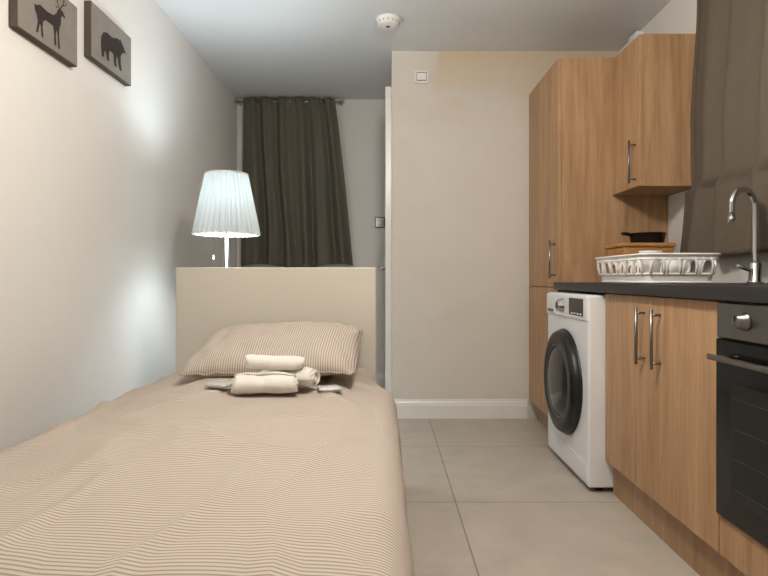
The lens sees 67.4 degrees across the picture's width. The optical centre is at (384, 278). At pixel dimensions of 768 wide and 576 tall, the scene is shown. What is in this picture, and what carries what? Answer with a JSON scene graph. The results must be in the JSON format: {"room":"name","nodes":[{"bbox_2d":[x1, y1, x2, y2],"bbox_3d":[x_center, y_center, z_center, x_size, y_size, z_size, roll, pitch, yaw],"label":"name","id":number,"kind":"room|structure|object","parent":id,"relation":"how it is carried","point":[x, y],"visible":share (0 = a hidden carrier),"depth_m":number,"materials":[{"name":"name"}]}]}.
{"room":"studio apartment","nodes":[
{"label":"studio apartment","id":0,"kind":"room"},
{"bbox_2d":[0,0,236,451],"bbox_3d":[-1.290,-0.290,1.665,0.100,2.420,6.330,0,0,0],"label":"wall","id":1,"kind":"structure","parent":0,"point":[101,178],"depth_m":2.47,"materials":[{"name":"paint"}]},
{"bbox_2d":[9,0,76,66],"bbox_3d":[-1.223,-0.948,2.080,0.031,0.235,0.370,0,0,0],"label":"picture","id":2,"kind":"object","parent":1,"relation":"attached to","point":[51,25],"visible":1,"depth_m":2.08},
{"bbox_2d":[84,0,130,85],"bbox_3d":[-1.223,-1.030,2.558,0.031,0.230,0.375,0,0,0],"label":"picture","id":3,"kind":"object","parent":1,"relation":"attached to","point":[106,44],"visible":1,"depth_m":2.50},
{"bbox_2d":[237,100,384,372],"bbox_3d":[-0.647,-0.290,4.880,1.385,2.420,0.100,0,0,0],"label":"wall","id":4,"kind":"structure","parent":0,"point":[361,123],"depth_m":4.83,"materials":[{"name":"paint"}]},
{"bbox_2d":[235,100,343,105],"bbox_3d":[-0.785,-1.455,4.779,0.902,0.032,0.101,0,0,0],"label":"curtain rod","id":5,"kind":"object","parent":4,"relation":"attached to","point":[236,101],"depth_m":4.74,"materials":[{"name":"black metal"}]},
{"bbox_2d":[241,96,352,266],"bbox_3d":[-0.730,-0.786,4.736,0.930,1.411,0.120,0,0,0],"label":"curtain","id":6,"kind":"object","parent":5,"relation":"hanging from","point":[293,162],"visible":0.92,"depth_m":4.73,"materials":[{"name":"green fabric"}]},
{"bbox_2d":[375,217,384,227],"bbox_3d":[-0.043,-0.470,4.823,0.085,0.090,0.014,0,0,0],"label":"light switch","id":7,"kind":"object","parent":4,"relation":"attached to","point":[379,221],"visible":1,"depth_m":4.82,"materials":[{"name":"grey plastic"}]},
{"bbox_2d":[376,373,384,388],"bbox_3d":[-0.610,0.858,4.821,1.220,0.125,0.018,0,0,0],"label":"baseboard","id":8,"kind":"structure","parent":4,"relation":"attached to","point":[380,377],"depth_m":4.81,"materials":[{"name":"white wood"}]},
{"bbox_2d":[155,0,670,99],"bbox_3d":[0.152,-1.550,1.665,2.985,0.100,6.530,0,0,0],"label":"ceiling","id":9,"kind":"structure","parent":0,"point":[336,49],"depth_m":3.53,"materials":[{"name":"paint"}]},
{"bbox_2d":[375,13,400,29],"bbox_3d":[0.017,-1.476,3.330,0.148,0.046,0.148,0,0,0],"label":"smoke detector","id":10,"kind":"object","parent":9,"relation":"attached to","point":[386,21],"visible":1,"depth_m":3.29,"materials":[{"name":"white plastic"}]},
{"bbox_2d":[391,51,618,417],"bbox_3d":[0.845,-0.290,4.365,1.600,2.420,1.130,0,0,0],"label":"wall partition","id":11,"kind":"structure","parent":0,"point":[460,137],"depth_m":3.80,"materials":[{"name":"paint"}]},
{"bbox_2d":[377,87,391,394],"bbox_3d":[-0.004,-0.175,4.290,0.096,2.190,0.960,0,0,0],"label":"door","id":12,"kind":"structure","parent":11,"relation":"in","point":[388,90],"depth_m":3.81,"materials":[{"name":"white wood"}]},
{"bbox_2d":[415,71,427,82],"bbox_3d":[0.240,-1.325,3.787,0.090,0.080,0.026,0,0,0],"label":"thermostat","id":13,"kind":"object","parent":11,"relation":"attached to","point":[420,76],"visible":1,"depth_m":3.78,"materials":[{"name":"white plastic"}]},
{"bbox_2d":[394,399,526,418],"bbox_3d":[0.490,0.858,3.791,0.890,0.125,0.018,0,0,0],"label":"baseboard","id":14,"kind":"structure","parent":11,"relation":"attached to","point":[406,408],"depth_m":3.78,"materials":[{"name":"white wood"}]},
{"bbox_2d":[397,418,699,575],"bbox_3d":[0.152,0.970,1.665,2.985,0.100,6.530,0,0,0],"label":"floor","id":15,"kind":"structure","parent":0,"point":[485,497],"depth_m":2.27,"materials":[{"name":"tile"}]},
{"bbox_2d":[191,170,260,266],"bbox_3d":[-0.825,0.187,3.000,0.348,1.466,0.346,0,0,0],"label":"floor lamp","id":16,"kind":"object","parent":15,"relation":"on","point":[225,207],"visible":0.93,"depth_m":2.89,"materials":[{"name":"white fabric"}]},
{"bbox_2d":[176,267,375,379],"bbox_3d":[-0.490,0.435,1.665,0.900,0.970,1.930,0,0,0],"label":"headboard","id":17,"kind":"object","parent":15,"relation":"on","point":[209,300],"visible":0.16,"depth_m":2.58,"materials":[{"name":"beige fabric"}]},
{"bbox_2d":[0,367,413,575],"bbox_3d":[-0.453,0.594,1.601,1.028,0.470,1.927,0,0,0],"label":"duvet","id":18,"kind":"object","parent":17,"relation":"on","point":[173,475],"visible":0.91,"depth_m":1.07,"materials":[{"name":"fabric"}]},
{"bbox_2d":[204,381,231,387],"bbox_3d":[-0.555,0.355,1.930,0.084,0.020,0.056,0,0,20],"label":"packet","id":19,"kind":"object","parent":18,"relation":"on","point":[215,384],"visible":0.97,"depth_m":1.91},
{"bbox_2d":[231,372,297,394],"bbox_3d":[-0.395,0.344,1.902,0.215,0.073,0.096,1,0,-7],"label":"rolled towel","id":20,"kind":"object","parent":18,"relation":"on","point":[248,382],"visible":1,"depth_m":1.87,"materials":[{"name":"white fabric"}]},
{"bbox_2d":[179,321,362,377],"bbox_3d":[-0.425,0.277,2.315,0.646,0.200,0.462,0,0,2],"label":"pillow","id":21,"kind":"object","parent":18,"relation":"on","point":[328,348],"visible":0.79,"depth_m":2.17,"materials":[{"name":"fabric"}]},
{"bbox_2d":[260,367,319,386],"bbox_3d":[-0.337,0.343,2.000,0.211,0.076,0.099,0,0,18],"label":"rolled towel","id":22,"kind":"object","parent":18,"relation":"on","point":[307,376],"visible":0.45,"depth_m":1.96,"materials":[{"name":"white fabric"}]},
{"bbox_2d":[244,354,304,370],"bbox_3d":[-0.374,0.285,1.956,0.201,0.059,0.077,0,0,-13],"label":"rolled towel","id":23,"kind":"object","parent":22,"relation":"on","point":[252,361],"visible":1,"depth_m":1.93,"materials":[{"name":"white fabric"}]},
{"bbox_2d":[316,385,342,391],"bbox_3d":[-0.190,0.378,1.980,0.084,0.020,0.060,0,0,-15],"label":"packet","id":24,"kind":"object","parent":18,"relation":"on","point":[325,388],"visible":1,"depth_m":1.96,"materials":[{"name":"plastic"}]},
{"bbox_2d":[544,292,612,489],"bbox_3d":[1.133,0.496,2.779,0.635,0.848,0.622,0,0,0],"label":"washing machine","id":25,"kind":"object","parent":15,"relation":"on","point":[574,360],"visible":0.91,"depth_m":2.57,"materials":[{"name":"white plastic"}]},
{"bbox_2d":[529,58,667,427],"bbox_3d":[1.225,-0.142,3.458,0.638,2.125,0.635,0,0,0],"label":"tall cabinet","id":26,"kind":"object","parent":15,"relation":"on","point":[574,211],"visible":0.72,"depth_m":3.14,"materials":[{"name":"brown wood"}]},
{"bbox_2d":[605,293,737,575],"bbox_3d":[1.223,0.491,2.042,0.641,0.858,0.837,0,0,0],"label":"base cabinet","id":27,"kind":"object","parent":15,"relation":"on","point":[660,381],"visible":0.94,"depth_m":1.93,"materials":[{"name":"brown wood"}]},
{"bbox_2d":[554,282,767,302],"bbox_3d":[1.230,0.040,1.773,0.627,0.040,2.726,0,0,0],"label":"countertop","id":28,"kind":"structure","parent":27,"relation":"on","point":[740,293],"depth_m":1.80,"materials":[{"name":"black stone"}]},
{"bbox_2d":[605,243,675,273],"bbox_3d":[1.310,-0.079,2.980,0.280,0.198,0.240,0,0,0],"label":"bread box","id":29,"kind":"object","parent":28,"relation":"on","point":[620,248],"visible":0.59,"depth_m":2.87,"materials":[{"name":"brown wood"}]},
{"bbox_2d":[621,232,665,242],"bbox_3d":[1.345,-0.208,2.967,0.182,0.059,0.228,0,0,41],"label":"frying pan","id":30,"kind":"object","parent":29,"relation":"on","point":[639,237],"visible":0.77,"depth_m":2.92,"materials":[{"name":"black metal"}]},
{"bbox_2d":[595,251,721,282],"bbox_3d":[1.140,-0.045,2.460,0.323,0.128,0.533,0,0,0],"label":"dish rack","id":31,"kind":"object","parent":28,"relation":"on","point":[649,262],"visible":0.96,"depth_m":2.23,"materials":[{"name":"white plastic"}]},
{"bbox_2d":[662,260,690,272],"bbox_3d":[1.149,-0.040,2.277,0.096,0.100,0.080,0,0,37],"label":"coffee mug","id":32,"kind":"object","parent":31,"relation":"in","point":[674,264],"visible":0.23,"depth_m":2.25,"materials":[{"name":"white ceramic"}]},
{"bbox_2d":[685,260,691,272],"bbox_3d":[1.210,-0.044,2.385,0.110,0.108,0.110,0,0,0],"label":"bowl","id":33,"kind":"object","parent":31,"relation":"in","point":[688,261],"visible":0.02,"depth_m":2.34,"materials":[{"name":"white ceramic"}]},
{"bbox_2d":[670,283,767,300],"bbox_3d":[1.195,0.099,1.880,0.330,0.166,0.400,0,0,0],"label":"sink","id":34,"kind":"object","parent":28,"relation":"in","point":[670,283],"visible":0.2,"depth_m":1.87,"materials":[{"name":"metal"}]},
{"bbox_2d":[728,186,763,282],"bbox_3d":[1.347,-0.162,2.145,0.164,0.362,0.056,0,0,-28],"label":"faucet","id":35,"kind":"object","parent":28,"relation":"on","point":[755,266],"visible":0.93,"depth_m":2.15,"materials":[{"name":"silver metal"}]},
{"bbox_2d":[706,302,767,575],"bbox_3d":[1.201,0.492,1.321,0.628,0.855,0.601,0,0,0],"label":"built-in oven","id":36,"kind":"object","parent":15,"relation":"on","point":[741,359],"visible":1,"depth_m":1.50,"materials":[{"name":"black metal"}]},
{"bbox_2d":[619,0,767,282],"bbox_3d":[1.595,-0.290,1.150,0.100,2.420,5.300,0,0,0],"label":"wall","id":37,"kind":"structure","parent":0,"point":[678,16],"depth_m":2.99,"materials":[{"name":"paint"}]},
{"bbox_2d":[629,31,642,43],"bbox_3d":[1.520,-1.435,3.615,0.048,0.090,0.350,0,0,0],"label":"junction box","id":38,"kind":"object","parent":37,"relation":"attached to","point":[636,33],"visible":0.35,"depth_m":3.45,"materials":[{"name":"white plastic"}]},
{"bbox_2d":[613,34,695,195],"bbox_3d":[1.372,-0.820,2.967,0.344,0.740,0.335,0,0,0],"label":"upper cabinet","id":39,"kind":"object","parent":37,"relation":"attached to","point":[653,75],"visible":0.94,"depth_m":2.80,"materials":[{"name":"brown wood"}]},
{"bbox_2d":[680,0,767,254],"bbox_3d":[1.460,-0.740,2.055,0.083,1.280,1.712,0,0,0],"label":"curtain","id":40,"kind":"object","parent":37,"relation":"hanging from","point":[729,119],"visible":0.98,"depth_m":2.42,"materials":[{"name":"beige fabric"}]}
]}

